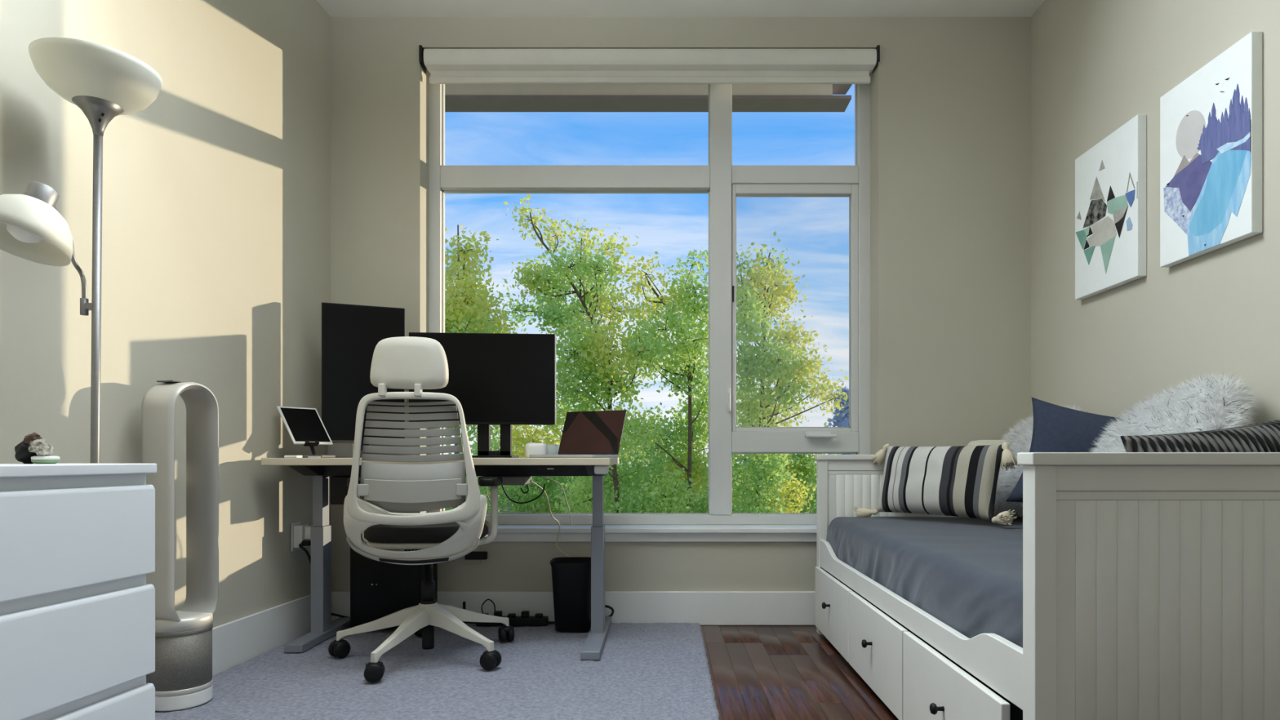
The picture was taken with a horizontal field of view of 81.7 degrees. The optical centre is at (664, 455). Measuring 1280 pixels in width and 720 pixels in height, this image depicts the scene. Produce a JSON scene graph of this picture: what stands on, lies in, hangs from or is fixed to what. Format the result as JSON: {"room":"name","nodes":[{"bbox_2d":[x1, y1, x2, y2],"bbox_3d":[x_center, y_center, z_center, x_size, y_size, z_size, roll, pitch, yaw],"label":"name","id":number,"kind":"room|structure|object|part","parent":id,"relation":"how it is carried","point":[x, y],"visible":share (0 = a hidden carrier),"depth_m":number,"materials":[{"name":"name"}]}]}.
{"room":"home office","nodes":[
{"label":"home office","id":0,"kind":"room"},
{"bbox_2d":[0,0,330,627],"bbox_3d":[-1.893,-0.665,1.070,0.150,3.190,5.362,0,0,4],"label":"wall","id":1,"kind":"structure","parent":0,"point":[215,275],"depth_m":2.66,"materials":[{"name":"paint"}]},
{"bbox_2d":[146,594,311,684],"bbox_3d":[-1.780,0.738,1.510,0.016,0.185,4.230,0,0,4],"label":"baseboard","id":2,"kind":"structure","parent":1,"relation":"attached to","point":[235,642],"depth_m":3.04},
{"bbox_2d":[291,521,312,551],"bbox_3d":[-1.597,0.362,3.328,0.134,0.125,0.085,0,0,0],"label":"wall outlet","id":3,"kind":"object","parent":1,"relation":"attached to","point":[300,533],"visible":0.69,"depth_m":3.30,"materials":[{"name":"white plastic"}]},
{"bbox_3d":[-1.660,0.362,3.330,0.006,0.125,0.080,0,0,0],"label":"plate","id":4,"kind":"part","parent":3,"relation":"part of","materials":[{"name":"white plastic"}]},
{"bbox_2d":[298,542,311,567],"bbox_3d":[-1.603,0.474,3.325,0.050,0.182,0.082,0,0,0],"label":"cable","id":5,"kind":"object","parent":3,"relation":"attached to","point":[300,546],"visible":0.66,"depth_m":3.30,"materials":[{"name":"black plastic"}]},
{"bbox_2d":[330,17,1031,591],"bbox_3d":[0.028,-0.665,3.750,3.944,3.290,0.220,0,0,0],"label":"wall","id":6,"kind":"structure","parent":0,"point":[950,97],"depth_m":3.64,"materials":[{"name":"paint"}]},
{"bbox_2d":[464,545,487,564],"bbox_3d":[-0.927,0.470,3.619,0.115,0.120,0.039,0,0,0],"label":"wall outlet","id":7,"kind":"object","parent":6,"relation":"attached to","point":[475,557],"visible":0.66,"depth_m":3.60,"materials":[{"name":"plastic"}]},
{"bbox_2d":[331,591,815,625],"bbox_3d":[0.080,0.748,3.632,3.440,0.165,0.016,0,0,0],"label":"baseboard","id":8,"kind":"structure","parent":6,"relation":"attached to","point":[702,607],"depth_m":3.62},
{"bbox_2d":[418,44,879,84],"bbox_3d":[-0.076,-1.934,3.666,2.252,0.148,0.099,0,0,0],"label":"roller blind","id":9,"kind":"object","parent":6,"relation":"attached to","point":[445,66],"visible":1,"depth_m":3.64,"materials":[{"name":"fabric"}]},
{"bbox_2d":[429,72,870,524],"bbox_3d":[-0.080,-0.829,3.800,2.264,2.362,0.140,0,0,0],"label":"window","id":10,"kind":"structure","parent":6,"relation":"in","point":[723,182],"depth_m":3.78,"materials":[{"name":"white plastic"}]},
{"bbox_3d":[-1.181,-0.829,3.825,0.063,2.362,0.090,0,0,0],"label":"frame","id":11,"kind":"part","parent":10,"relation":"part of","materials":[{"name":"white plastic"}]},
{"bbox_3d":[-0.079,0.327,3.825,2.140,0.051,0.090,0,0,0],"label":"frame","id":12,"kind":"part","parent":10,"relation":"part of","materials":[{"name":"white plastic"}]},
{"bbox_3d":[0.326,-0.285,3.757,0.016,0.120,0.045,0,0,0],"label":"lock lever","id":13,"kind":"part","parent":10,"relation":"part of","materials":[{"name":"white plastic"}]},
{"bbox_3d":[0.668,-0.760,3.821,0.646,1.270,0.058,0,0,0],"label":"casement sash","id":14,"kind":"part","parent":10,"relation":"part of","materials":[{"name":"white plastic"}]},
{"bbox_3d":[0.665,-0.071,3.824,0.651,0.107,0.092,0,0,0],"label":"rail","id":15,"kind":"part","parent":10,"relation":"part of","materials":[{"name":"white plastic"}]},
{"bbox_3d":[0.792,-0.110,3.755,0.155,0.030,0.050,0,0,0],"label":"crank handle","id":16,"kind":"part","parent":10,"relation":"part of","materials":[{"name":"white plastic"}]},
{"bbox_3d":[1.022,-0.829,3.825,0.061,2.362,0.090,0,0,0],"label":"frame","id":17,"kind":"part","parent":10,"relation":"part of","materials":[{"name":"white plastic"}]},
{"bbox_2d":[487,524,816,542],"bbox_3d":[-0.075,0.386,3.697,2.390,0.068,0.205,0,0,0],"label":"trim","id":18,"kind":"structure","parent":6,"relation":"attached to","point":[505,533],"depth_m":3.62,"materials":[{"name":"white paint"}]},
{"bbox_2d":[316,0,1044,17],"bbox_3d":[-0.150,-2.220,1.070,4.300,0.120,5.340,0,0,0],"label":"ceiling","id":19,"kind":"structure","parent":0,"point":[335,8],"depth_m":3.57,"materials":[{"name":"paint"}]},
{"bbox_2d":[700,625,898,719],"bbox_3d":[-0.150,0.880,0.970,4.300,0.100,5.540,0,0,0],"label":"floor","id":20,"kind":"structure","parent":0,"point":[757,672],"depth_m":2.78,"materials":[{"name":"brown wood"}]},
{"bbox_2d":[155,610,719,719],"bbox_3d":[-0.834,0.786,1.984,2.017,0.088,3.268,0,0,0],"label":"area rug","id":21,"kind":"object","parent":20,"relation":"on","point":[646,671],"depth_m":2.67,"materials":[{"name":"grey carpet"}]},
{"bbox_2d":[0,462,156,719],"bbox_3d":[-1.427,0.413,1.436,0.284,0.791,0.784,0,0,7],"label":"dresser","id":22,"kind":"object","parent":21,"relation":"on","point":[77,540],"visible":0.98,"depth_m":1.60,"materials":[{"name":"white paint"}]},
{"bbox_2d":[14,432,59,463],"bbox_3d":[-1.453,-0.017,1.710,0.096,0.077,0.054,0,0,7],"label":"figurine","id":23,"kind":"object","parent":22,"relation":"on","point":[32,450],"visible":0.99,"depth_m":1.70,"materials":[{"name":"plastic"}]},
{"bbox_3d":[-1.300,0.420,1.424,0.021,0.215,0.780,0,0,7],"label":"drawer","id":24,"kind":"part","parent":22,"relation":"part of","materials":[{"name":"white paint"}]},
{"bbox_3d":[-1.300,0.177,1.424,0.021,0.215,0.780,0,0,7],"label":"drawer","id":25,"kind":"part","parent":22,"relation":"part of","materials":[{"name":"white paint"}]},
{"bbox_3d":[-1.427,0.030,1.436,0.284,0.024,0.784,0,0,7],"label":"panel","id":26,"kind":"part","parent":22,"relation":"part of","materials":[{"name":"white paint"}]},
{"bbox_3d":[-1.300,0.662,1.424,0.021,0.215,0.780,0,0,7],"label":"drawer","id":27,"kind":"part","parent":22,"relation":"part of","materials":[{"name":"white paint"}]},
{"bbox_2d":[0,36,162,463],"bbox_3d":[-1.532,-0.122,1.917,0.287,1.863,0.453,0,0,0],"label":"floor lamp","id":28,"kind":"object","parent":21,"relation":"on","point":[106,82],"visible":1,"depth_m":1.92,"materials":[{"name":"metal"}]},
{"bbox_3d":[-1.552,-0.570,1.799,0.073,0.102,0.074,0,0,0],"label":"light bulb","id":29,"kind":"part","parent":28,"relation":"part of","materials":[{"name":"white plastic"}]},
{"bbox_3d":[-1.558,-0.555,1.788,0.200,0.149,0.197,0,0,0],"label":"lamp shade","id":30,"kind":"part","parent":28,"relation":"part of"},
{"bbox_3d":[-1.532,-0.998,2.000,0.287,0.113,0.287,0,0,0],"label":"lamp shade","id":31,"kind":"part","parent":28,"relation":"part of","materials":[{"name":"white plastic"}]},
{"bbox_2d":[141,379,218,711],"bbox_3d":[-1.590,0.282,2.430,0.181,1.054,0.181,0,0,17],"label":"tower fan","id":32,"kind":"object","parent":21,"relation":"on","point":[182,678],"visible":0.86,"depth_m":2.38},
{"bbox_2d":[147,628,212,691],"bbox_3d":[-1.590,0.659,2.430,0.177,0.172,0.177,0,0,17],"label":"grille","id":33,"kind":"object","parent":32,"relation":"attached to","point":[183,658],"depth_m":2.36,"materials":[{"name":"grey metal"}]},
{"bbox_2d":[331,613,348,617],"bbox_3d":[-1.649,0.773,3.448,0.111,0.094,0.391,0,0,34],"label":"cable","id":34,"kind":"object","parent":21,"relation":"on","point":[332,614],"visible":0.04,"depth_m":3.54,"materials":[{"name":"black plastic"}]},
{"bbox_2d":[350,541,437,627],"bbox_3d":[-1.272,0.590,3.483,0.332,0.439,0.233,0,0,0],"label":"computer tower","id":35,"kind":"object","parent":21,"relation":"on","point":[378,589],"visible":0.41,"depth_m":3.37,"materials":[{"name":"black plastic"}]},
{"bbox_2d":[328,336,514,682],"bbox_3d":[-0.995,0.185,2.997,0.722,1.247,0.741,0,0,-5],"label":"office chair","id":36,"kind":"object","parent":21,"relation":"on","point":[418,364],"visible":1,"depth_m":2.73,"materials":[{"name":"white plastic"}]},
{"bbox_3d":[-1.192,0.244,3.010,0.086,0.249,0.030,0,0,-5],"label":"arm post","id":37,"kind":"part","parent":36,"relation":"part of","materials":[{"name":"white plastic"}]},
{"bbox_3d":[-1.149,0.676,2.984,0.340,0.149,0.059,0,0,-5],"label":"arm","id":38,"kind":"part","parent":36,"relation":"part of","materials":[{"name":"white plastic"}]},
{"bbox_3d":[-1.024,-0.239,2.683,0.022,0.044,0.040,0,0,-5],"label":"headrest post","id":39,"kind":"part","parent":36,"relation":"part of","materials":[{"name":"white plastic"}]},
{"bbox_3d":[-1.006,0.676,2.816,0.059,0.149,0.339,0,0,14],"label":"arm","id":40,"kind":"part","parent":36,"relation":"part of","materials":[{"name":"white plastic"}]},
{"bbox_3d":[-0.938,0.113,2.736,0.388,0.185,0.056,0,0,-5],"label":"panel","id":41,"kind":"part","parent":36,"relation":"part of","materials":[{"name":"grey plastic"}]},
{"bbox_3d":[-0.932,0.088,2.748,0.527,0.645,0.127,0,0,-4],"label":"frame","id":42,"kind":"part","parent":36,"relation":"part of","materials":[{"name":"white plastic"}]},
{"bbox_3d":[-0.898,-0.239,2.694,0.022,0.044,0.040,0,0,-5],"label":"headrest post","id":43,"kind":"part","parent":36,"relation":"part of","materials":[{"name":"white plastic"}]},
{"bbox_3d":[-0.963,0.314,3.030,0.470,0.074,0.440,0,0,-5],"label":"seat","id":44,"kind":"part","parent":36,"relation":"part of","materials":[{"name":"black fabric"}]},
{"bbox_3d":[-0.799,0.676,2.900,0.339,0.149,0.059,0,0,32],"label":"arm","id":45,"kind":"part","parent":36,"relation":"part of","materials":[{"name":"white plastic"}]},
{"bbox_3d":[-0.815,0.676,3.122,0.339,0.149,0.059,0,0,-40],"label":"arm","id":46,"kind":"part","parent":36,"relation":"part of","materials":[{"name":"white plastic"}]},
{"bbox_3d":[-0.733,0.244,3.050,0.086,0.250,0.030,0,0,-5],"label":"arm post","id":47,"kind":"part","parent":36,"relation":"part of","materials":[{"name":"white plastic"}]},
{"bbox_2d":[261,457,618,660],"bbox_3d":[-0.927,0.408,3.257,1.411,0.801,0.655,0,0,0],"label":"desk","id":48,"kind":"object","parent":21,"relation":"on","point":[513,471],"visible":0.89,"depth_m":3.23,"materials":[{"name":"metal"}]},
{"bbox_2d":[284,455,302,457],"bbox_3d":[-1.519,0.003,3.025,0.052,0.011,0.050,0,0,0],"label":"brick","id":49,"kind":"object","parent":48,"relation":"on","point":[285,456],"visible":1,"depth_m":3.00,"materials":[{"name":"white plastic"}]},
{"bbox_2d":[276,405,335,457],"bbox_3d":[-1.518,-0.102,3.173,0.212,0.221,0.178,0,0,32],"label":"tablet","id":50,"kind":"object","parent":48,"relation":"on","point":[304,425],"visible":0.88,"depth_m":3.18,"materials":[{"name":"black glass"}]},
{"bbox_3d":[-1.517,-0.043,3.180,0.065,0.095,0.026,0,0,30],"label":"stand arm","id":51,"kind":"part","parent":50,"relation":"part of","materials":[{"name":"metal"}]},
{"bbox_2d":[307,456,320,457],"bbox_3d":[-1.428,0.005,3.015,0.040,0.006,0.030,0,0,0],"label":"cable","id":52,"kind":"object","parent":48,"relation":"on","point":[308,456],"visible":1,"depth_m":3.00,"materials":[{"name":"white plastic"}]},
{"bbox_3d":[-1.527,0.544,3.285,0.056,0.469,0.080,0,0,0],"label":"leg","id":53,"kind":"part","parent":48,"relation":"part of","materials":[{"name":"grey metal"}]},
{"bbox_2d":[321,302,404,457],"bbox_3d":[-1.396,-0.339,3.432,0.352,0.694,0.141,0,0,-23],"label":"monitor","id":54,"kind":"object","parent":48,"relation":"on","point":[351,334],"visible":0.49,"depth_m":3.34,"materials":[{"name":"black plastic"}]},
{"bbox_3d":[-1.391,-0.229,3.419,0.050,0.405,0.040,0,0,-23],"label":"stand post","id":55,"kind":"part","parent":54,"relation":"part of","materials":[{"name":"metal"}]},
{"bbox_2d":[408,332,555,457],"bbox_3d":[-0.845,-0.281,3.470,0.670,0.577,0.180,0,0,0],"label":"monitor","id":56,"kind":"object","parent":48,"relation":"on","point":[505,380],"visible":0.91,"depth_m":3.43,"materials":[{"name":"black plastic"}]},
{"bbox_3d":[-0.850,-0.160,3.475,0.054,0.320,0.030,0,0,0],"label":"stand post","id":57,"kind":"part","parent":56,"relation":"part of","materials":[{"name":"black plastic"}]},
{"bbox_3d":[-0.747,-0.160,3.475,0.049,0.320,0.030,0,0,0],"label":"stand post","id":58,"kind":"part","parent":56,"relation":"part of","materials":[{"name":"black plastic"}]},
{"bbox_3d":[-0.513,-0.357,3.465,0.004,0.423,0.031,0,0,-4],"label":"edge trim","id":59,"kind":"part","parent":56,"relation":"part of","materials":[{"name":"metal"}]},
{"bbox_2d":[478,475,531,484],"bbox_3d":[-0.700,0.106,3.250,0.200,0.037,0.180,0,0,0],"label":"cable tray","id":60,"kind":"object","parent":48,"relation":"on","point":[507,480],"depth_m":3.16,"materials":[{"name":"grey plastic"}]},
{"bbox_2d":[485,486,550,512],"bbox_3d":[-0.686,0.181,3.432,0.299,0.169,0.062,0,0,-18],"label":"cable","id":61,"kind":"object","parent":48,"relation":"hanging from","point":[486,486],"visible":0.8,"depth_m":3.45,"materials":[{"name":"plastic"}]},
{"bbox_2d":[501,483,545,503],"bbox_3d":[-0.643,0.155,3.336,0.203,0.122,0.038,0,0,-12],"label":"cable","id":62,"kind":"object","parent":48,"relation":"hanging from","point":[542,492],"visible":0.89,"depth_m":3.35,"materials":[{"name":"black plastic"}]},
{"bbox_2d":[520,484,528,493],"bbox_3d":[-0.627,0.126,3.305,0.039,0.085,0.018,0,0,0],"label":"cable","id":63,"kind":"object","parent":48,"relation":"hanging from","point":[523,492],"visible":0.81,"depth_m":3.31,"materials":[{"name":"black plastic"}]},
{"bbox_2d":[525,443,547,457],"bbox_3d":[-0.573,-0.025,3.300,0.092,0.066,0.092,0,0,0],"label":"smart speaker","id":64,"kind":"object","parent":48,"relation":"on","point":[531,448],"visible":0.76,"depth_m":3.26},
{"bbox_2d":[530,480,568,556],"bbox_3d":[-0.543,0.423,3.479,0.109,0.633,0.365,0,0,34],"label":"cable","id":65,"kind":"object","parent":48,"relation":"hanging from","point":[535,483],"visible":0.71,"depth_m":3.51,"materials":[{"name":"plastic"}]},
{"bbox_3d":[-0.463,0.051,3.027,0.125,0.025,0.045,0,0,0],"label":"control panel","id":66,"kind":"part","parent":48,"relation":"part of","materials":[{"name":"black plastic"}]},
{"bbox_2d":[546,444,559,454],"bbox_3d":[-0.518,-0.022,3.420,0.066,0.060,0.066,0,0,0],"label":"cup","id":67,"kind":"object","parent":48,"relation":"on","point":[552,449],"visible":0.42,"depth_m":3.39,"materials":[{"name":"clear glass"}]},
{"bbox_2d":[542,476,572,525],"bbox_3d":[-0.482,0.213,3.442,0.044,0.241,0.245,0,0,24],"label":"cable","id":68,"kind":"object","parent":48,"relation":"hanging from","point":[543,477],"visible":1,"depth_m":3.43,"materials":[{"name":"white plastic"}]},
{"bbox_2d":[528,409,626,457],"bbox_3d":[-0.377,-0.099,3.240,0.315,0.212,0.296,0,0,26],"label":"laptop","id":69,"kind":"object","parent":48,"relation":"on","point":[595,433],"visible":1,"depth_m":3.32,"materials":[{"name":"metal"}]},
{"bbox_3d":[-0.330,-0.106,3.337,0.315,0.199,0.080,0,0,26],"label":"lid","id":70,"kind":"part","parent":69,"relation":"part of","materials":[{"name":"metal"}]},
{"bbox_3d":[-0.297,0.544,3.285,0.056,0.469,0.080,0,0,0],"label":"leg","id":71,"kind":"part","parent":48,"relation":"part of","materials":[{"name":"grey metal"}]},
{"bbox_2d":[480,599,495,613],"bbox_3d":[-0.857,0.730,3.592,0.069,0.070,0.022,0,0,-10],"label":"cable","id":72,"kind":"object","parent":21,"relation":"attached to","point":[486,599],"visible":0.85,"depth_m":3.59,"materials":[{"name":"black plastic"}]},
{"bbox_3d":[-0.730,0.775,3.538,0.340,0.067,0.045,0,0,0],"label":"power strip","id":73,"kind":"part","parent":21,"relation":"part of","materials":[{"name":"black plastic"}]},
{"bbox_2d":[462,604,613,623],"bbox_3d":[-0.663,0.768,3.576,0.834,0.088,0.034,0,0,-2],"label":"cable","id":74,"kind":"object","parent":21,"relation":"on","point":[606,606],"visible":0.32,"depth_m":3.58,"materials":[{"name":"black plastic"}]},
{"bbox_2d":[549,556,591,631],"bbox_3d":[-0.428,0.647,3.460,0.210,0.324,0.188,0,0,0],"label":"waste bin","id":75,"kind":"object","parent":21,"relation":"on","point":[571,575],"visible":0.82,"depth_m":3.38,"materials":[{"name":"black plastic"}]},
{"bbox_2d":[814,452,1279,719],"bbox_3d":[1.206,0.411,2.460,1.074,0.837,2.076,0,0,0],"label":"daybed","id":76,"kind":"object","parent":20,"relation":"on","point":[1151,580],"visible":0.66,"depth_m":1.44,"materials":[{"name":"white paint"}]},
{"bbox_3d":[0.736,0.424,3.465,0.042,0.812,0.050,0,0,0],"label":"post","id":77,"kind":"part","parent":76,"relation":"part of","materials":[{"name":"white paint"}]},
{"bbox_3d":[0.687,0.638,3.156,0.036,0.029,0.029,0,0,0],"label":"knob","id":78,"kind":"part","parent":76,"relation":"part of","materials":[{"name":"black plastic"}]},
{"bbox_3d":[0.713,0.656,3.156,0.020,0.277,0.624,0,0,0],"label":"drawer","id":79,"kind":"part","parent":76,"relation":"part of","materials":[{"name":"white paint"}]},
{"bbox_3d":[1.225,0.077,3.465,0.936,0.018,0.036,0,0,0],"label":"moulding","id":80,"kind":"part","parent":76,"relation":"part of","materials":[{"name":"white paint"}]},
{"bbox_3d":[1.225,0.043,3.465,0.936,0.050,0.042,0,0,0],"label":"rail","id":81,"kind":"part","parent":76,"relation":"part of","materials":[{"name":"white paint"}]},
{"bbox_3d":[0.687,0.638,2.516,0.036,0.029,0.029,0,0,0],"label":"knob","id":82,"kind":"part","parent":76,"relation":"part of","materials":[{"name":"black plastic"}]},
{"bbox_3d":[0.713,0.656,2.516,0.020,0.277,0.636,0,0,0],"label":"drawer","id":83,"kind":"part","parent":76,"relation":"part of","materials":[{"name":"white paint"}]},
{"bbox_3d":[0.729,0.450,2.460,0.022,0.124,1.960,0,0,0],"label":"rail","id":84,"kind":"part","parent":76,"relation":"part of","materials":[{"name":"white paint"}]},
{"bbox_2d":[826,516,1022,648],"bbox_3d":[1.224,0.380,2.462,0.958,0.210,1.925,0,0,0],"label":"mattress","id":85,"kind":"object","parent":76,"relation":"on","point":[966,573],"visible":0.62,"depth_m":2.21,"materials":[{"name":"fabric"}]},
{"bbox_2d":[852,441,1019,525],"bbox_3d":[1.154,0.122,3.149,0.192,0.358,0.767,0,0,-35],"label":"lumbar cushion","id":86,"kind":"object","parent":85,"relation":"on","point":[959,481],"visible":0.99,"depth_m":3.06,"materials":[{"name":"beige fabric"}]},
{"bbox_2d":[967,440,1011,466],"bbox_3d":[1.505,0.018,3.300,0.310,0.180,0.180,0,0,0],"label":"tassel","id":87,"kind":"object","parent":86,"relation":"attached to","point":[979,442],"visible":0.11,"depth_m":3.26,"materials":[{"name":"beige fabric"}]},
{"bbox_2d":[994,403,1086,517],"bbox_3d":[1.573,0.022,3.152,0.363,0.498,0.546,0,0,-15],"label":"fluffy cushion","id":88,"kind":"object","parent":85,"relation":"on","point":[1020,437],"visible":0.23,"depth_m":3.14,"materials":[{"name":"white fur"}]},
{"bbox_2d":[1006,397,1120,502],"bbox_3d":[1.560,0.028,2.653,0.611,0.502,0.154,0,0,29],"label":"cushion","id":89,"kind":"object","parent":85,"relation":"on","point":[1056,428],"visible":0.2,"depth_m":2.69,"materials":[{"name":"blue fabric"}]},
{"bbox_2d":[1088,371,1257,452],"bbox_3d":[1.565,-0.002,2.351,0.410,0.520,0.628,0,0,0],"label":"fluffy cushion","id":90,"kind":"object","parent":85,"relation":"on","point":[1206,404],"visible":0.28,"depth_m":2.23,"materials":[{"name":"white fur"}]},
{"bbox_2d":[1120,419,1279,452],"bbox_3d":[1.415,0.093,1.827,0.551,0.400,0.194,0,0,-9],"label":"knit cushion","id":91,"kind":"object","parent":85,"relation":"on","point":[1264,437],"visible":0.22,"depth_m":1.81,"materials":[{"name":"grey fabric"}]},
{"bbox_3d":[0.687,0.638,1.867,0.036,0.029,0.029,0,0,0],"label":"knob","id":92,"kind":"part","parent":76,"relation":"part of","materials":[{"name":"black plastic"}]},
{"bbox_3d":[0.713,0.656,1.867,0.020,0.277,0.641,0,0,0],"label":"drawer","id":93,"kind":"part","parent":76,"relation":"part of","materials":[{"name":"white paint"}]},
{"bbox_3d":[0.736,0.424,1.455,0.042,0.812,0.050,0,0,0],"label":"post","id":94,"kind":"part","parent":76,"relation":"part of","materials":[{"name":"white paint"}]},
{"bbox_3d":[1.225,0.043,1.455,0.936,0.050,0.042,0,0,0],"label":"rail","id":95,"kind":"part","parent":76,"relation":"part of","materials":[{"name":"white paint"}]},
{"bbox_3d":[1.225,0.077,1.455,0.936,0.018,0.036,0,0,0],"label":"moulding","id":96,"kind":"part","parent":76,"relation":"part of","materials":[{"name":"white paint"}]},
{"bbox_2d":[1031,0,1279,424],"bbox_3d":[1.875,-0.665,1.070,0.150,3.190,5.340,0,0,0],"label":"wall","id":97,"kind":"structure","parent":0,"point":[1097,65],"depth_m":2.81,"materials":[{"name":"paint"}]},
{"bbox_2d":[1075,114,1146,299],"bbox_3d":[1.780,-0.974,2.974,0.037,0.604,0.424,0,0,0],"label":"print","id":98,"kind":"object","parent":97,"relation":"attached to","point":[1111,175],"visible":1,"depth_m":2.92,"materials":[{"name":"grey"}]},
{"bbox_2d":[1160,31,1262,267],"bbox_3d":[1.780,-0.975,2.433,0.038,0.606,0.413,0,0,0],"label":"print","id":99,"kind":"object","parent":97,"relation":"attached to","point":[1211,122],"visible":1,"depth_m":2.38},
{"label":"outside","id":100,"kind":"structure","parent":0,"visible":0},
{"bbox_2d":[448,466,813,513],"bbox_3d":[0.000,6.080,203.000,240.000,0.100,394.000,0,0,0],"label":"ground","id":101,"kind":"structure","parent":100,"point":[509,504],"depth_m":121.75,"materials":[{"name":"green plant"}]},
{"bbox_2d":[444,224,527,509],"bbox_3d":[-2.396,1.637,8.888,1.427,8.893,2.108,0,0,-3],"label":"tree","id":102,"kind":"object","parent":101,"relation":"on","point":[462,311],"visible":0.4,"depth_m":8.47,"materials":[{"name":"green plant"}]},
{"bbox_2d":[444,424,608,513],"bbox_3d":[-2.551,2.677,13.023,3.749,6.819,2.660,0,0,-10],"label":"bush","id":103,"kind":"object","parent":101,"relation":"on","point":[516,495],"visible":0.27,"depth_m":12.54,"materials":[{"name":"green plant"}]},
{"bbox_2d":[492,193,673,513],"bbox_3d":[-1.156,1.238,9.935,2.402,9.693,2.480,0,0,-8],"label":"tree","id":104,"kind":"object","parent":101,"relation":"on","point":[592,349],"visible":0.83,"depth_m":9.69,"materials":[{"name":"green plant"}]},
{"bbox_2d":[550,410,742,513],"bbox_3d":[-0.241,2.625,13.140,3.625,6.914,2.521,0,0,20],"label":"bush","id":105,"kind":"object","parent":101,"relation":"on","point":[660,477],"visible":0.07,"depth_m":12.60,"materials":[{"name":"green plant"}]},
{"bbox_2d":[613,248,708,513],"bbox_3d":[0.151,1.571,10.457,1.938,9.021,2.333,0,0,0],"label":"tree","id":106,"kind":"object","parent":101,"relation":"on","point":[684,348],"visible":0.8,"depth_m":10.12,"materials":[{"name":"green plant"}]},
{"bbox_2d":[700,422,840,513],"bbox_3d":[2.017,2.778,12.298,2.555,6.609,2.806,0,0,41],"label":"bush","id":107,"kind":"object","parent":101,"relation":"on","point":[806,468],"visible":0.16,"depth_m":11.54,"materials":[{"name":"green plant"}]},
{"bbox_2d":[707,231,848,513],"bbox_3d":[1.573,1.551,10.083,1.901,9.064,2.374,0,0,9],"label":"tree","id":108,"kind":"object","parent":101,"relation":"on","point":[766,407],"visible":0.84,"depth_m":9.73,"materials":[{"name":"green plant"}]},
{"bbox_2d":[807,386,854,513],"bbox_3d":[7.267,1.610,29.962,3.246,8.941,3.185,0,0,-30],"label":"conifer","id":109,"kind":"object","parent":101,"relation":"on","point":[841,421],"visible":0.09,"depth_m":29.77,"materials":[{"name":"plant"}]},
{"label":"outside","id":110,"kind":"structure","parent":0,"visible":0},
{"bbox_2d":[444,84,852,111],"bbox_3d":[-0.850,-2.441,4.515,4.300,0.206,1.030,0,0,0],"label":"roof overhang","id":111,"kind":"object","parent":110,"point":[458,97],"visible":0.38,"depth_m":4.86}
]}

